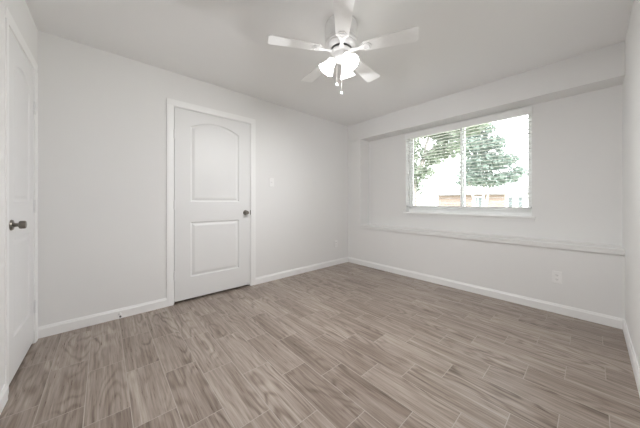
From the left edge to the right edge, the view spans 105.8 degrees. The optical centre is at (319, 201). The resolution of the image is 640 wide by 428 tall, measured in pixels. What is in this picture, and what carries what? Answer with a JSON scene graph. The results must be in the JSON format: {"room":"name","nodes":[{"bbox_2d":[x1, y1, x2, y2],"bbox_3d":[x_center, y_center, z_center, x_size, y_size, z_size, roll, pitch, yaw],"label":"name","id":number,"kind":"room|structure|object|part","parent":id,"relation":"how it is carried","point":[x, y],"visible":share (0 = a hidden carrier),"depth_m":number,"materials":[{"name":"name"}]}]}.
{"room":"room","nodes":[
{"label":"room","id":0,"kind":"room"},
{"bbox_2d":[0,0,37,390],"bbox_3d":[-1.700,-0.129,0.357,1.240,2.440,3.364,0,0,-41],"label":"wall","id":1,"kind":"structure","parent":0,"point":[19,10],"depth_m":1.29,"materials":[{"name":"paint"}]},
{"bbox_2d":[0,384,7,413],"bbox_3d":[-0.941,1.027,0.439,0.014,0.088,2.293,0,0,-41],"label":"baseboard","id":2,"kind":"structure","parent":1,"relation":"attached to","point":[4,391],"depth_m":1.26,"materials":[{"name":"paint"}]},
{"bbox_2d":[5,6,37,394],"bbox_3d":[-1.972,0.005,1.578,0.160,2.132,0.754,0,0,-41],"label":"door","id":3,"kind":"structure","parent":1,"relation":"in","point":[21,68],"depth_m":1.55,"materials":[{"name":"paint"}]},
{"bbox_3d":[-1.763,0.136,1.435,0.031,0.048,0.048,0,0,-41],"label":"knob","id":4,"kind":"part","parent":3,"relation":"part of","materials":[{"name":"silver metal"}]},
{"bbox_2d":[38,30,347,326],"bbox_3d":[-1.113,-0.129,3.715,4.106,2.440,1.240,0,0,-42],"label":"wall","id":5,"kind":"structure","parent":0,"point":[102,114],"depth_m":2.26,"materials":[{"name":"paint"}]},
{"bbox_2d":[38,257,347,338],"bbox_3d":[-0.854,1.027,3.107,3.642,0.088,0.013,0,0,-42],"label":"baseboard","id":6,"kind":"structure","parent":5,"relation":"attached to","point":[77,323],"depth_m":2.25,"materials":[{"name":"paint"}]},
{"bbox_2d":[166,98,255,306],"bbox_3d":[-1.218,0.005,2.817,0.982,2.132,0.160,0,0,-42],"label":"door","id":7,"kind":"structure","parent":5,"relation":"in","point":[211,153],"depth_m":2.75,"materials":[{"name":"paint"}]},
{"bbox_2d":[269,178,273,186],"bbox_3d":[-0.654,-0.264,3.283,0.070,0.115,0.016,0,0,-42],"label":"light switch","id":8,"kind":"object","parent":5,"relation":"attached to","point":[271,180],"visible":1,"depth_m":3.28,"materials":[{"name":"white plastic"}]},
{"bbox_2d":[0,262,639,427],"bbox_3d":[-0.553,1.111,2.054,5.486,0.080,4.784,0,0,-42],"label":"floor","id":9,"kind":"structure","parent":0,"point":[344,345],"depth_m":1.56,"materials":[{"name":"brown wood"}]},
{"bbox_2d":[25,0,633,125],"bbox_3d":[0.223,-1.399,2.010,4.386,0.100,3.684,0,0,-42],"label":"ceiling","id":10,"kind":"structure","parent":0,"point":[461,45],"depth_m":2.02,"materials":[{"name":"paint"}]},
{"bbox_2d":[268,0,418,94],"bbox_3d":[0.164,-1.070,1.865,1.053,0.558,1.053,0,0,-42],"label":"ceiling fan","id":11,"kind":"object","parent":10,"relation":"hanging from","point":[341,29],"visible":1,"depth_m":1.75,"materials":[{"name":"white plastic"}]},
{"bbox_3d":[-0.178,-1.142,1.749,0.386,0.025,0.131,0,0,-15],"label":"blade","id":12,"kind":"part","parent":11,"relation":"part of","materials":[{"name":"white laminate"}]},
{"bbox_3d":[-0.028,-1.142,2.135,0.131,0.025,0.386,0,0,-33],"label":"blade","id":13,"kind":"part","parent":11,"relation":"part of","materials":[{"name":"white laminate"}]},
{"bbox_3d":[0.049,-1.028,1.841,0.120,0.128,0.118,0,0,-42],"label":"lamp shade","id":14,"kind":"part","parent":11,"relation":"part of","materials":[{"name":"white glass"}]},
{"bbox_3d":[0.159,-0.949,1.794,0.002,0.276,0.002,0,0,-42],"label":"pull chain","id":15,"kind":"part","parent":11,"relation":"part of","materials":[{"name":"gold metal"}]},
{"bbox_3d":[0.143,-1.142,1.487,0.131,0.025,0.386,0,0,3],"label":"blade","id":16,"kind":"part","parent":11,"relation":"part of","materials":[{"name":"white laminate"}]},
{"bbox_3d":[0.214,-1.028,1.934,0.125,0.128,0.122,0,0,-42],"label":"lamp shade","id":17,"kind":"part","parent":11,"relation":"part of","materials":[{"name":"white glass"}]},
{"bbox_3d":[0.204,-1.052,1.766,0.047,0.053,0.050,0,0,-42],"label":"bulb","id":18,"kind":"part","parent":11,"relation":"part of","materials":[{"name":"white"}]},
{"bbox_3d":[0.219,-1.028,1.740,0.119,0.128,0.119,0,0,15],"label":"lamp shade","id":19,"kind":"part","parent":11,"relation":"part of","materials":[{"name":"white glass"}]},
{"bbox_3d":[0.385,-1.142,2.112,0.131,0.025,0.386,0,0,39],"label":"blade","id":20,"kind":"part","parent":11,"relation":"part of","materials":[{"name":"white laminate"}]},
{"bbox_3d":[0.491,-1.142,1.712,0.386,0.025,0.131,0,0,21],"label":"blade","id":21,"kind":"part","parent":11,"relation":"part of","materials":[{"name":"white laminate"}]},
{"bbox_2d":[348,41,624,318],"bbox_3d":[1.685,-0.139,3.317,0.424,2.420,3.284,0,0,-42],"label":"wall","id":22,"kind":"structure","parent":0,"point":[576,101],"depth_m":2.55,"materials":[{"name":"paint"}]},
{"bbox_2d":[403,114,534,221],"bbox_3d":[1.879,-0.410,3.252,0.202,1.262,1.543,0,0,-42],"label":"window","id":23,"kind":"structure","parent":22,"relation":"in","point":[503,214],"depth_m":3.22,"materials":[{"name":"white plastic"}]},
{"bbox_3d":[1.711,-0.461,3.559,0.028,1.115,0.757,0,0,-42],"label":"sash","id":24,"kind":"part","parent":23,"relation":"part of","materials":[{"name":"white plastic"}]},
{"bbox_2d":[405,106,531,208],"bbox_3d":[1.839,-0.480,3.215,0.090,1.113,1.493,0,0,-42],"label":"window blind","id":25,"kind":"object","parent":23,"relation":"attached to","point":[524,111],"visible":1,"depth_m":3.06,"materials":[{"name":"white plastic"}]},
{"bbox_3d":[1.851,0.068,3.226,0.052,0.017,1.469,0,0,-42],"label":"rail","id":26,"kind":"part","parent":25,"relation":"part of","materials":[{"name":"white plastic"}]},
{"bbox_3d":[2.240,-0.465,2.792,0.056,1.068,0.001,0,0,-42],"label":"ladder cord","id":27,"kind":"part","parent":25,"relation":"part of","materials":[{"name":"white"}]},
{"bbox_3d":[2.154,-0.461,3.018,0.028,1.115,0.728,0,0,-42],"label":"sash","id":28,"kind":"part","parent":23,"relation":"part of","materials":[{"name":"clear glass"}]},
{"bbox_2d":[348,257,623,329],"bbox_3d":[1.523,1.027,3.172,0.013,0.088,3.084,0,0,-42],"label":"baseboard","id":29,"kind":"structure","parent":22,"relation":"attached to","point":[603,319],"depth_m":2.59,"materials":[{"name":"paint"}]},
{"bbox_2d":[360,224,624,255],"bbox_3d":[1.705,0.424,3.145,0.264,0.050,2.801,0,0,-42],"label":"ledge","id":30,"kind":"object","parent":22,"relation":"attached to","point":[568,245],"visible":0.98,"depth_m":2.60,"materials":[{"name":"paint"}]},
{"bbox_2d":[552,271,561,283],"bbox_3d":[2.280,0.726,2.328,0.009,0.115,0.070,0,0,-42],"label":"wall outlet","id":31,"kind":"object","parent":22,"relation":"attached to","point":[556,275],"visible":1,"depth_m":2.32,"materials":[{"name":"white plastic"}]},
{"bbox_2d":[622,0,639,367],"bbox_3d":[1.356,-0.139,0.834,4.266,2.420,0.180,0,0,-42],"label":"wall","id":32,"kind":"structure","parent":0,"point":[630,86],"depth_m":1.67,"materials":[{"name":"paint"}]},
{"bbox_2d":[623,319,639,396],"bbox_3d":[1.193,1.027,0.818,3.642,0.088,0.013,0,0,-42],"label":"baseboard","id":33,"kind":"structure","parent":32,"relation":"attached to","point":[636,370],"depth_m":1.59,"materials":[{"name":"paint"}]},
{"label":"outside","id":34,"kind":"structure","parent":0,"visible":0},
{"bbox_3d":[44.315,1.591,23.377,89.276,0.200,150.000,0,0,-42],"label":"lawn","id":35,"kind":"structure","parent":34,"visible":0},
{"bbox_2d":[414,123,488,205],"bbox_3d":[4.141,-1.375,9.033,4.050,5.751,2.458,0,0,10],"label":"shade tree","id":36,"kind":"object","parent":35,"relation":"on","point":[421,176],"visible":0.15,"depth_m":8.83,"materials":[{"name":"green plant"}]},
{"bbox_2d":[433,186,527,206],"bbox_3d":[24.355,-0.229,33.157,9.000,3.440,13.623,0,0,-42],"label":"brick house","id":37,"kind":"structure","parent":35,"relation":"on","point":[520,191],"depth_m":30.87,"materials":[{"name":"white brick"}]},
{"bbox_3d":[20.505,0.071,31.423,0.008,1.500,1.127,0,0,-42],"label":"house pane","id":38,"kind":"part","parent":37,"relation":"part of","materials":[{"name":"white glass"}]},
{"bbox_3d":[22.739,0.096,28.893,0.008,1.550,0.477,0,0,-42],"label":"house pane","id":39,"kind":"part","parent":37,"relation":"part of","materials":[{"name":"white glass"}]},
{"bbox_3d":[23.360,0.096,28.199,0.008,1.550,0.454,0,0,-42],"label":"house pane","id":40,"kind":"part","parent":37,"relation":"part of","materials":[{"name":"white glass"}]},
{"bbox_2d":[453,123,527,205],"bbox_3d":[9.181,-1.724,13.027,3.973,6.464,2.027,0,0,-5],"label":"tree","id":41,"kind":"object","parent":35,"relation":"on","point":[468,182],"visible":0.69,"depth_m":12.63,"materials":[{"name":"green plant"}]}
]}

